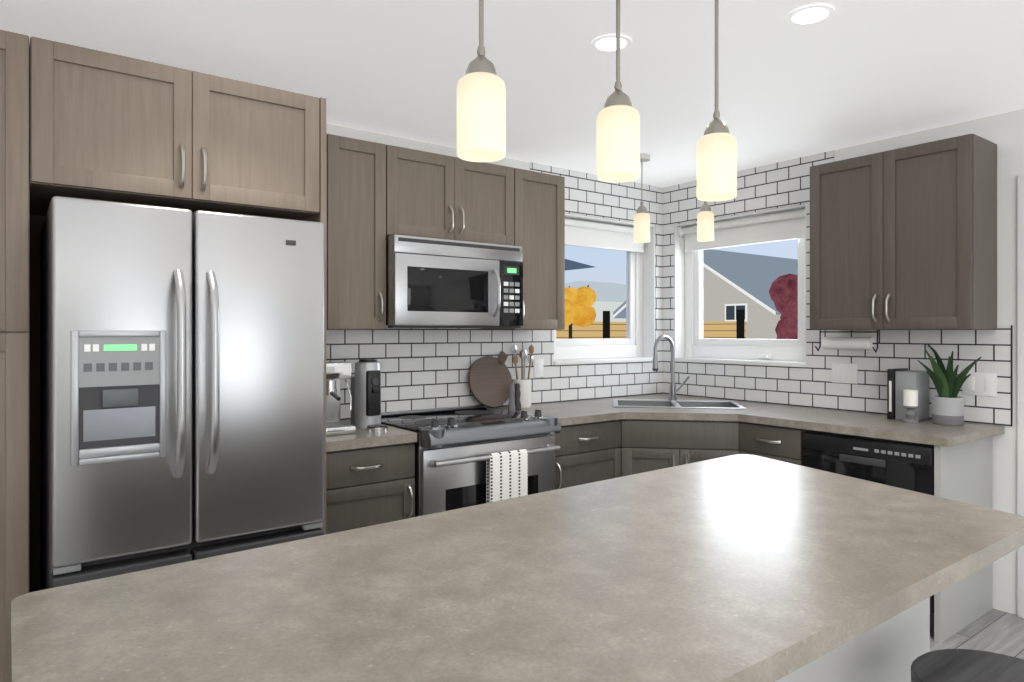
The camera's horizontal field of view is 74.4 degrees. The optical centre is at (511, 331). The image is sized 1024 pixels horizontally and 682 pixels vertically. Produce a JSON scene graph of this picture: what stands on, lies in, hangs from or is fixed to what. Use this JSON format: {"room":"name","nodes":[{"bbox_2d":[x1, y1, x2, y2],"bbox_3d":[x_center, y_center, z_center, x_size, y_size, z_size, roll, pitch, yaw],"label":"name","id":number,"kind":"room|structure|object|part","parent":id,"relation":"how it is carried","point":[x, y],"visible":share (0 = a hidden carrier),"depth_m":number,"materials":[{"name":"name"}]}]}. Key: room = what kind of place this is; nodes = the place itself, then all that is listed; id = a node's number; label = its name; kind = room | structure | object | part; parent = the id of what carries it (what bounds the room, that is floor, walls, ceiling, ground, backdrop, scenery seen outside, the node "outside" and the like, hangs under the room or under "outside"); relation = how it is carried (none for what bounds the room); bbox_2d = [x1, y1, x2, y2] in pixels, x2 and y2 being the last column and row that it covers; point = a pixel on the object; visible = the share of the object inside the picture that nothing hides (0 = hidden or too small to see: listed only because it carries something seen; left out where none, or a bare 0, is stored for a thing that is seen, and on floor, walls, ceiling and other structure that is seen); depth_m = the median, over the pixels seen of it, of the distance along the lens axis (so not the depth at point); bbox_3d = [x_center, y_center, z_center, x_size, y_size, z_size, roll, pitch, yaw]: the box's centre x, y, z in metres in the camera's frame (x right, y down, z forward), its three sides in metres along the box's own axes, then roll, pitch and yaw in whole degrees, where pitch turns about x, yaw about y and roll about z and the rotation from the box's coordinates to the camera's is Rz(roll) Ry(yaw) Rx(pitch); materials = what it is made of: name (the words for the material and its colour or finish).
{"room":"kitchen","nodes":[
{"label":"kitchen","id":0,"kind":"room"},
{"bbox_2d":[326,123,654,407],"bbox_3d":[-1.099,0.150,3.481,5.800,2.440,0.200,0,0,-37],"label":"wall","id":1,"kind":"structure","parent":0,"point":[332,129],"depth_m":3.74,"materials":[{"name":"ceramic subway tile"},{"name":"grout"},{"name":"paint"}]},
{"bbox_2d":[326,133,564,329],"bbox_3d":[-0.426,-0.465,3.624,1.640,0.910,0.359,0,0,-37],"label":"upper cabinet","id":2,"kind":"object","parent":1,"relation":"attached to","point":[377,194],"visible":0.79,"depth_m":3.44,"materials":[{"name":"brown wood"}]},
{"bbox_2d":[386,235,522,327],"bbox_3d":[-0.356,-0.243,3.617,0.779,0.450,0.454,0,0,-37],"label":"microwave","id":3,"kind":"object","parent":1,"relation":"attached to","point":[437,283],"visible":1,"depth_m":3.43,"materials":[{"name":"silver metal"}]},
{"bbox_2d":[326,162,662,419],"bbox_3d":[-0.039,-0.304,4.144,2.891,1.529,0.007,0,0,-37],"label":"tile","id":4,"kind":"structure","parent":1,"relation":"attached to","point":[425,368],"depth_m":4.18,"materials":[{"name":"white tile"}]},
{"bbox_2d":[534,359,543,376],"bbox_3d":[0.171,0.233,4.291,0.075,0.115,0.008,0,0,-37],"label":"switch plate","id":5,"kind":"object","parent":4,"relation":"attached to","point":[538,367],"visible":1,"depth_m":4.29,"materials":[{"name":"white plastic"}]},
{"bbox_2d":[554,213,654,364],"bbox_3d":[0.611,-0.280,4.738,0.983,0.998,0.207,0,0,-37],"label":"window","id":6,"kind":"structure","parent":1,"relation":"in","point":[636,344],"depth_m":4.97,"materials":[{"name":"white plastic"}]},
{"bbox_2d":[565,218,650,252],"bbox_3d":[0.624,-0.675,4.721,0.961,0.181,0.060,0,0,-37],"label":"window blind","id":7,"kind":"object","parent":6,"relation":"attached to","point":[581,233],"visible":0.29,"depth_m":4.73,"materials":[{"name":"white fabric"}]},
{"bbox_2d":[0,0,1023,186],"bbox_3d":[0.937,-1.110,0.759,5.800,0.080,7.000,0,0,-37],"label":"ceiling","id":8,"kind":"structure","parent":0,"point":[849,73],"depth_m":2.66,"materials":[{"name":"white paint"}]},
{"bbox_2d":[457,0,505,161],"bbox_3d":[-0.072,-0.741,1.588,0.120,0.657,0.120,0,0,-37],"label":"pendant light","id":9,"kind":"object","parent":8,"relation":"hanging from","point":[481,112],"visible":1,"depth_m":1.54,"materials":[{"name":"beige glass"}]},
{"bbox_3d":[-0.072,-0.505,1.588,0.116,0.186,0.116,0,0,-37],"label":"lamp shade","id":10,"kind":"part","parent":9,"relation":"part of","materials":[{"name":"white glass"}]},
{"bbox_2d":[591,34,631,52],"bbox_3d":[0.367,-1.066,2.498,0.150,0.007,0.150,0,0,-37],"label":"recessed light","id":11,"kind":"object","parent":8,"relation":"in","point":[606,43],"visible":0.9,"depth_m":2.49,"materials":[{"name":"white paint"}]},
{"bbox_2d":[596,0,639,182],"bbox_3d":[0.285,-0.741,1.815,0.120,0.657,0.120,0,0,-37],"label":"pendant light","id":12,"kind":"object","parent":8,"relation":"hanging from","point":[618,139],"visible":1,"depth_m":1.77,"materials":[{"name":"white glass"}]},
{"bbox_3d":[0.285,-0.506,1.815,0.116,0.186,0.116,0,0,-37],"label":"lamp shade","id":13,"kind":"part","parent":12,"relation":"part of","materials":[{"name":"white glass"}]},
{"bbox_2d":[634,154,649,242],"bbox_3d":[0.791,-0.807,4.109,0.100,0.524,0.100,0,0,-37],"label":"light","id":14,"kind":"object","parent":8,"relation":"hanging from","point":[641,225],"visible":0.92,"depth_m":4.07,"materials":[{"name":"beige glass"}]},
{"bbox_3d":[0.791,-0.632,4.109,0.098,0.175,0.098,0,0,-37],"label":"lamp shade","id":15,"kind":"part","parent":14,"relation":"part of","materials":[{"name":"white glass"}]},
{"bbox_2d":[697,201,713,241],"bbox_3d":[1.161,-0.807,4.048,0.100,0.524,0.100,0,0,-37],"label":"light","id":16,"kind":"object","parent":8,"relation":"hanging from","point":[705,223],"visible":0.83,"depth_m":4.01,"materials":[{"name":"beige glass"}]},
{"bbox_2d":[696,0,736,200],"bbox_3d":[0.611,-0.734,2.014,0.120,0.671,0.120,0,0,-37],"label":"pendant light","id":17,"kind":"object","parent":8,"relation":"hanging from","point":[716,163],"visible":1,"depth_m":1.98,"materials":[{"name":"beige glass"}]},
{"bbox_3d":[0.611,-0.492,2.014,0.116,0.186,0.116,0,0,-37],"label":"lamp shade","id":18,"kind":"part","parent":17,"relation":"part of","materials":[{"name":"white glass"}]},
{"bbox_2d":[786,4,834,25],"bbox_3d":[1.005,-1.066,2.274,0.150,0.007,0.150,0,0,-37],"label":"recessed light","id":19,"kind":"object","parent":8,"relation":"in","point":[810,14],"visible":1,"depth_m":2.26,"materials":[{"name":"white paint"}]},
{"bbox_2d":[676,109,1023,614],"bbox_3d":[3.239,0.150,2.356,0.200,2.440,6.800,0,0,-37],"label":"wall","id":20,"kind":"structure","parent":0,"point":[1004,132],"depth_m":3.30,"materials":[{"name":"white paint"}]},
{"bbox_2d":[674,204,805,366],"bbox_3d":[1.558,-0.280,4.573,0.207,0.998,1.023,0,0,-37],"label":"window","id":21,"kind":"structure","parent":20,"relation":"in","point":[691,344],"depth_m":4.76,"materials":[{"name":"white plastic"}]},
{"bbox_2d":[678,209,804,251],"bbox_3d":[1.540,-0.675,4.560,0.060,0.181,1.001,0,0,-37],"label":"window blind","id":22,"kind":"object","parent":21,"relation":"attached to","point":[790,225],"visible":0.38,"depth_m":4.50,"materials":[{"name":"white fabric"}]},
{"bbox_2d":[663,150,1012,425],"bbox_3d":[1.772,-0.304,4.141,0.009,1.529,2.180,0,0,-37],"label":"tile","id":23,"kind":"structure","parent":20,"relation":"attached to","point":[786,183],"depth_m":4.09,"materials":[{"name":"white tile"}]},
{"bbox_2d":[832,363,857,383],"bbox_3d":[1.930,0.242,3.918,0.008,0.115,0.150,0,0,-37],"label":"switch plate","id":24,"kind":"object","parent":23,"relation":"attached to","point":[844,373],"visible":1,"depth_m":3.92,"materials":[{"name":"white plastic"}]},
{"bbox_2d":[962,372,996,396],"bbox_3d":[2.338,0.263,3.374,0.008,0.115,0.150,0,0,-37],"label":"electrical outlet plate","id":25,"kind":"object","parent":23,"relation":"attached to","point":[979,384],"visible":0.88,"depth_m":3.37,"materials":[{"name":"white plastic"}]},
{"bbox_2d":[810,134,996,329],"bbox_3d":[2.005,-0.465,3.524,0.359,0.910,0.790,0,0,-37],"label":"upper cabinet","id":26,"kind":"object","parent":20,"relation":"attached to","point":[904,238],"visible":1,"depth_m":3.35,"materials":[{"name":"brown wood"}]},
{"bbox_2d":[815,330,877,352],"bbox_3d":[1.861,0.052,3.748,0.087,0.123,0.328,0,0,-37],"label":"paper towel holder","id":27,"kind":"object","parent":26,"relation":"attached to","point":[863,343],"visible":1,"depth_m":3.73,"materials":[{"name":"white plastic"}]},
{"bbox_2d":[1017,175,1023,617],"bbox_3d":[2.733,0.310,2.848,0.019,2.120,0.995,0,0,-37],"label":"door casing","id":28,"kind":"structure","parent":20,"relation":"attached to","point":[1020,383],"depth_m":3.23,"materials":[{"name":"white"}]},
{"bbox_2d":[930,608,1023,658],"bbox_3d":[0.937,1.410,0.759,5.800,0.080,7.000,0,0,-37],"label":"floor","id":29,"kind":"structure","parent":0,"point":[996,631],"depth_m":3.03,"materials":[{"name":"wood"}]},
{"bbox_2d":[0,30,325,681],"bbox_3d":[-1.583,0.225,2.486,1.573,2.290,0.812,0,0,-37],"label":"cabinet surround","id":30,"kind":"object","parent":29,"relation":"on","point":[81,122],"visible":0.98,"depth_m":2.26,"materials":[{"name":"brown wood"}]},
{"bbox_2d":[40,196,323,589],"bbox_3d":[-1.272,0.482,2.575,0.838,1.775,0.964,0,0,-37],"label":"refrigerator","id":31,"kind":"object","parent":29,"relation":"on","point":[181,385],"visible":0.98,"depth_m":2.20,"materials":[{"name":"grey metal"}]},
{"bbox_2d":[326,442,414,533],"bbox_3d":[-0.803,0.935,3.161,0.480,0.870,0.649,0,0,-37],"label":"base cabinet","id":32,"kind":"object","parent":29,"relation":"on","point":[369,486],"visible":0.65,"depth_m":2.94,"materials":[{"name":"brown wood"}]},
{"bbox_2d":[326,419,416,451],"bbox_3d":[-0.808,0.480,3.169,0.482,0.040,0.631,0,0,-37],"label":"countertop","id":33,"kind":"structure","parent":32,"relation":"on","point":[365,438],"depth_m":2.96,"materials":[{"name":"stone"}]},
{"bbox_2d":[326,360,355,435],"bbox_3d":[-0.840,0.299,3.062,0.204,0.320,0.382,0,0,-37],"label":"espresso machine","id":34,"kind":"object","parent":33,"relation":"on","point":[337,372],"visible":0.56,"depth_m":3.04,"materials":[{"name":"silver metal"}]},
{"bbox_2d":[351,359,387,430],"bbox_3d":[-0.683,0.295,3.234,0.124,0.328,0.259,0,0,-37],"label":"coffee machine","id":35,"kind":"object","parent":33,"relation":"on","point":[366,395],"visible":1,"depth_m":3.19,"materials":[{"name":"silver metal"}]},
{"bbox_2d":[381,405,560,516],"bbox_3d":[-0.261,0.876,3.512,0.790,0.948,0.726,0,0,-37],"label":"range","id":36,"kind":"object","parent":29,"relation":"on","point":[468,456],"visible":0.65,"depth_m":3.23,"materials":[{"name":"silver metal"}]},
{"bbox_3d":[-0.023,0.742,3.256,0.225,0.327,0.032,0,0,-37],"label":"towel oven handle","id":37,"kind":"part","parent":36,"relation":"part of","materials":[{"name":"white fabric"}]},
{"bbox_2d":[552,419,739,489],"bbox_3d":[0.581,0.935,3.914,1.020,0.870,1.100,0,0,-37],"label":"base cabinet","id":38,"kind":"object","parent":29,"relation":"on","point":[586,453],"depth_m":3.81,"materials":[{"name":"brown wood"}]},
{"bbox_2d":[494,397,737,425],"bbox_3d":[0.552,0.476,3.900,0.960,0.047,1.088,0,0,-37],"label":"countertop","id":39,"kind":"structure","parent":38,"relation":"on","point":[671,405],"depth_m":3.88,"materials":[{"name":"stone"}]},
{"bbox_2d":[468,351,511,406],"bbox_3d":[-0.128,0.281,3.994,0.304,0.329,0.097,0,0,-37],"label":"round cutting board","id":40,"kind":"object","parent":39,"relation":"on","point":[489,379],"visible":0.94,"depth_m":3.98,"materials":[{"name":"brown wood"}]},
{"bbox_2d":[508,383,520,410],"bbox_3d":[0.015,0.381,3.928,0.043,0.158,0.094,0,0,42],"label":"salt","id":41,"kind":"object","parent":39,"relation":"on","point":[513,405],"visible":0.98,"depth_m":3.90,"materials":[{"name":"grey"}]},
{"bbox_2d":[512,344,533,407],"bbox_3d":[0.065,0.268,4.096,0.159,0.383,0.108,0,0,-37],"label":"utensil crock","id":42,"kind":"object","parent":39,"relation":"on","point":[525,391],"visible":0.81,"depth_m":4.06,"materials":[{"name":"white ceramic"}]},
{"bbox_2d":[618,335,1003,446],"bbox_3d":[1.507,0.260,3.958,0.638,0.480,2.141,0,0,-37],"label":"countertop","id":43,"kind":"structure","parent":38,"relation":"on","point":[863,424],"depth_m":3.49,"materials":[{"name":"stone"}]},
{"bbox_2d":[887,368,907,418],"bbox_3d":[2.052,0.329,3.586,0.174,0.262,0.033,0,0,-37],"label":"books","id":44,"kind":"object","parent":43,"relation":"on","point":[890,393],"visible":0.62,"depth_m":3.53,"materials":[{"name":"black"}]},
{"bbox_2d":[902,388,918,423],"bbox_3d":[2.006,0.372,3.394,0.072,0.175,0.072,0,0,-37],"label":"candle","id":45,"kind":"object","parent":43,"relation":"on","point":[910,400],"visible":1,"depth_m":3.37,"materials":[{"name":"white wax"}]},
{"bbox_2d":[895,370,928,420],"bbox_3d":[2.098,0.334,3.534,0.163,0.252,0.100,0,0,-37],"label":"books","id":46,"kind":"object","parent":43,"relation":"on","point":[912,380],"visible":0.62,"depth_m":3.50,"materials":[{"name":"grey"}]},
{"bbox_2d":[917,344,981,425],"bbox_3d":[2.151,0.262,3.351,0.294,0.395,0.276,0,0,-37],"label":"potted snake plant","id":47,"kind":"object","parent":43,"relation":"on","point":[947,405],"visible":1,"depth_m":3.31,"materials":[{"name":"green plant"}]},
{"bbox_2d":[787,602,929,681],"bbox_3d":[0.167,0.935,1.580,2.050,0.870,0.679,0,0,-37],"label":"kitchen island","id":48,"kind":"object","parent":29,"relation":"on","point":[887,654],"depth_m":1.75,"materials":[{"name":"laminate"}]},
{"bbox_2d":[11,454,1023,681],"bbox_3d":[0.275,0.480,1.495,2.222,0.040,0.974,0,0,-37],"label":"island countertop","id":49,"kind":"structure","parent":48,"relation":"on","point":[738,567],"depth_m":1.20,"materials":[{"name":"beige stone"}]},
{"bbox_2d":[740,421,991,642],"bbox_3d":[1.492,0.935,3.978,0.636,0.870,2.090,0,0,-37],"label":"base cabinet","id":50,"kind":"object","parent":29,"relation":"on","point":[962,473],"depth_m":3.19,"materials":[{"name":"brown wood"}]},
{"bbox_2d":[802,430,933,633],"bbox_3d":[1.918,0.931,3.413,0.610,0.837,0.619,0,0,-37],"label":"dishwasher","id":51,"kind":"object","parent":29,"relation":"on","point":[905,465],"visible":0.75,"depth_m":3.18,"materials":[{"name":"black"}]},
{"bbox_2d":[911,649,1023,681],"bbox_3d":[1.034,1.056,1.405,0.350,0.632,0.350,0,0,-37],"label":"round stool","id":52,"kind":"object","parent":29,"relation":"on","point":[956,665],"visible":1,"depth_m":1.49,"materials":[{"name":"black"}]},
{"label":"outside","id":53,"kind":"structure","parent":0,"visible":0},
{"bbox_3d":[7.345,1.870,23.411,48.000,0.100,50.000,0,0,-37],"label":"ground","id":54,"kind":"structure","parent":53,"visible":0},
{"bbox_2d":[565,259,593,270],"bbox_3d":[-5.396,-0.505,11.469,10.290,4.650,8.860,0,0,-37],"label":"house","id":55,"kind":"structure","parent":54,"relation":"on","point":[571,265],"depth_m":10.94,"materials":[{"name":"blue"}]},
{"bbox_2d":[565,285,595,338],"bbox_3d":[1.160,0.460,12.959,0.847,2.720,0.928,0,0,-37],"label":"tree","id":56,"kind":"object","parent":54,"relation":"on","point":[579,308],"depth_m":12.74,"materials":[{"name":"yellow plant"}]},
{"bbox_2d":[565,281,625,321],"bbox_3d":[5.065,-0.555,39.814,13.000,4.750,10.000,0,0,-37],"label":"house","id":57,"kind":"structure","parent":54,"relation":"on","point":[611,297],"depth_m":35.06,"materials":[{"name":"white"}]},
{"bbox_2d":[603,311,609,337],"bbox_3d":[2.195,0.670,15.687,0.120,2.300,0.120,0,0,-37],"label":"fence post","id":58,"kind":"object","parent":54,"relation":"on","point":[606,314],"depth_m":15.64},
{"bbox_2d":[556,321,745,338],"bbox_3d":[2.474,0.795,14.447,4.660,2.050,2.640,0,0,-37],"label":"fence","id":59,"kind":"object","parent":54,"relation":"on","point":[712,329],"depth_m":15.39,"materials":[{"name":"beige wood"}]},
{"bbox_2d":[613,249,797,338],"bbox_3d":[12.994,-0.970,33.756,13.460,5.580,8.800,0,0,-37],"label":"house","id":60,"kind":"structure","parent":54,"relation":"on","point":[733,282],"depth_m":28.78,"materials":[{"name":"beige"}]},
{"bbox_2d":[736,309,744,338],"bbox_3d":[4.984,0.670,14.714,0.120,2.300,0.120,0,0,-37],"label":"fence post","id":61,"kind":"object","parent":54,"relation":"on","point":[740,323],"depth_m":14.68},
{"bbox_2d":[769,274,797,338],"bbox_3d":[4.750,0.432,11.088,1.035,2.777,0.945,0,0,-37],"label":"tree","id":62,"kind":"object","parent":54,"relation":"on","point":[783,291],"depth_m":10.86,"materials":[{"name":"red plant"}]}
]}

